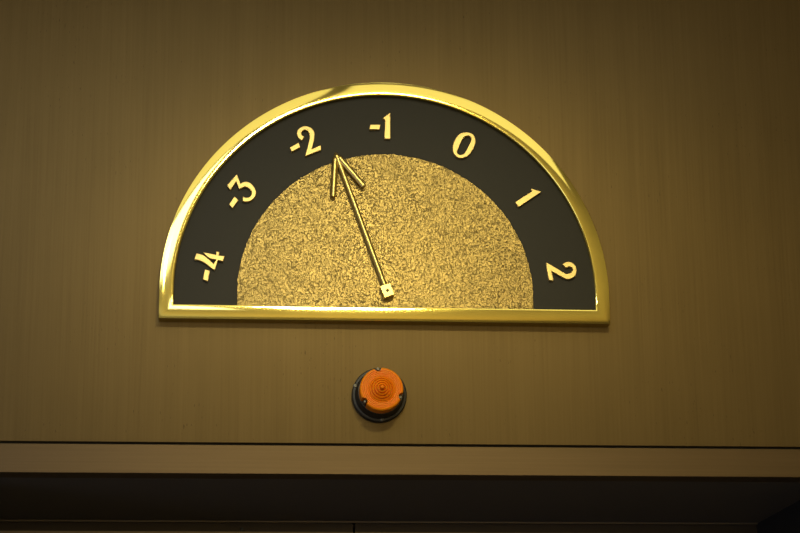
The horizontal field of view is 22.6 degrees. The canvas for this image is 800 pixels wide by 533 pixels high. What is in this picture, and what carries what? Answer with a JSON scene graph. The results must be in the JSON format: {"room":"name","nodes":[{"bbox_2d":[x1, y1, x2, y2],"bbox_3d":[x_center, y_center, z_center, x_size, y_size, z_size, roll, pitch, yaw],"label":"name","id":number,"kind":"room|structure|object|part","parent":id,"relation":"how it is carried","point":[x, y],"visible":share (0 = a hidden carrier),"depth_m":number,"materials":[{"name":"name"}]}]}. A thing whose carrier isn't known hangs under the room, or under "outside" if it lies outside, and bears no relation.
{"room":"elevator lobby","nodes":[
{"label":"elevator lobby","id":0,"kind":"room"},
{"bbox_2d":[0,0,799,447],"bbox_3d":[-0.024,-0.195,2.763,6.000,0.899,0.040,1,-15,-5],"label":"wall","id":1,"kind":"structure","parent":0,"point":[675,124],"depth_m":2.71,"materials":[{"name":"brown wood"}]},
{"bbox_2d":[0,520,757,524],"bbox_3d":[-0.071,0.387,3.026,1.248,0.002,0.006,1,-15,-5],"label":"door frame","id":2,"kind":"structure","parent":1,"relation":"attached to","point":[0,520],"depth_m":3.02,"materials":[{"name":"brown metal"}]},
{"bbox_2d":[352,367,406,422],"bbox_3d":[-0.025,0.163,2.610,0.072,0.072,0.063,1,-15,-5],"label":"lamp","id":3,"kind":"object","parent":1,"relation":"attached to","point":[379,395],"visible":1,"depth_m":2.60,"materials":[{"name":"orange plastic"}]},
{"bbox_2d":[159,82,609,326],"bbox_3d":[-0.019,-0.088,2.697,0.600,0.336,0.030,1,-15,-5],"label":"dial","id":4,"kind":"object","parent":1,"relation":"attached to","point":[378,203],"visible":1,"depth_m":2.69,"materials":[{"name":"gold metal"}]},
{"bbox_2d":[0,443,799,481],"bbox_3d":[-0.020,0.259,2.638,6.000,0.038,0.040,1,-15,-5],"label":"trim","id":5,"kind":"structure","parent":1,"relation":"attached to","point":[26,460],"depth_m":2.62,"materials":[{"name":"brown wood"}]},
{"bbox_2d":[0,442,799,448],"bbox_3d":[-0.020,0.240,2.646,6.000,0.003,0.033,1,-15,-5],"label":"trim","id":6,"kind":"structure","parent":1,"relation":"attached to","point":[0,442],"depth_m":2.63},
{"bbox_2d":[0,477,799,524],"bbox_3d":[-0.057,0.326,2.866,1.308,0.030,0.440,1,-15,-5],"label":"door frame","id":7,"kind":"structure","parent":1,"relation":"attached to","point":[21,498],"depth_m":2.83,"materials":[{"name":"brown metal"}]},
{"bbox_2d":[757,500,799,532],"bbox_3d":[0.588,1.344,2.644,0.030,2.060,0.440,1,-15,-5],"label":"trim","id":8,"kind":"structure","parent":1,"relation":"attached to","point":[787,520],"depth_m":2.93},
{"bbox_2d":[354,523,756,532],"bbox_3d":[0.248,1.390,2.797,0.620,2.058,0.032,1,-15,-5],"label":"door","id":9,"kind":"structure","parent":8,"relation":"attached to","point":[358,527],"depth_m":3.05,"materials":[{"name":"brown metal"}]},
{"bbox_3d":[0.241,0.408,3.052,0.620,0.004,0.002,1,-15,-5],"label":"moulding","id":10,"kind":"part","parent":9,"relation":"part of","materials":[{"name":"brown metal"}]},
{"bbox_3d":[-1.824,1.243,2.204,2.360,2.060,0.040,1,-15,-5],"label":"wall pier","id":11,"kind":"object","parent":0,"visible":0},
{"bbox_3d":[-0.685,1.324,2.534,0.030,2.060,0.440,1,-15,-5],"label":"trim","id":12,"kind":"structure","parent":11,"relation":"attached to","visible":0},
{"bbox_2d":[0,522,352,532],"bbox_3d":[-0.375,1.380,2.743,0.624,2.058,0.033,1,-15,-5],"label":"door","id":13,"kind":"structure","parent":12,"relation":"attached to","point":[5,527],"depth_m":3.00,"materials":[{"name":"brown metal"}]},
{"bbox_3d":[-0.382,0.399,2.998,0.624,0.004,0.002,1,-15,-5],"label":"moulding","id":14,"kind":"part","parent":13,"relation":"part of","materials":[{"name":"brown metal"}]}
]}

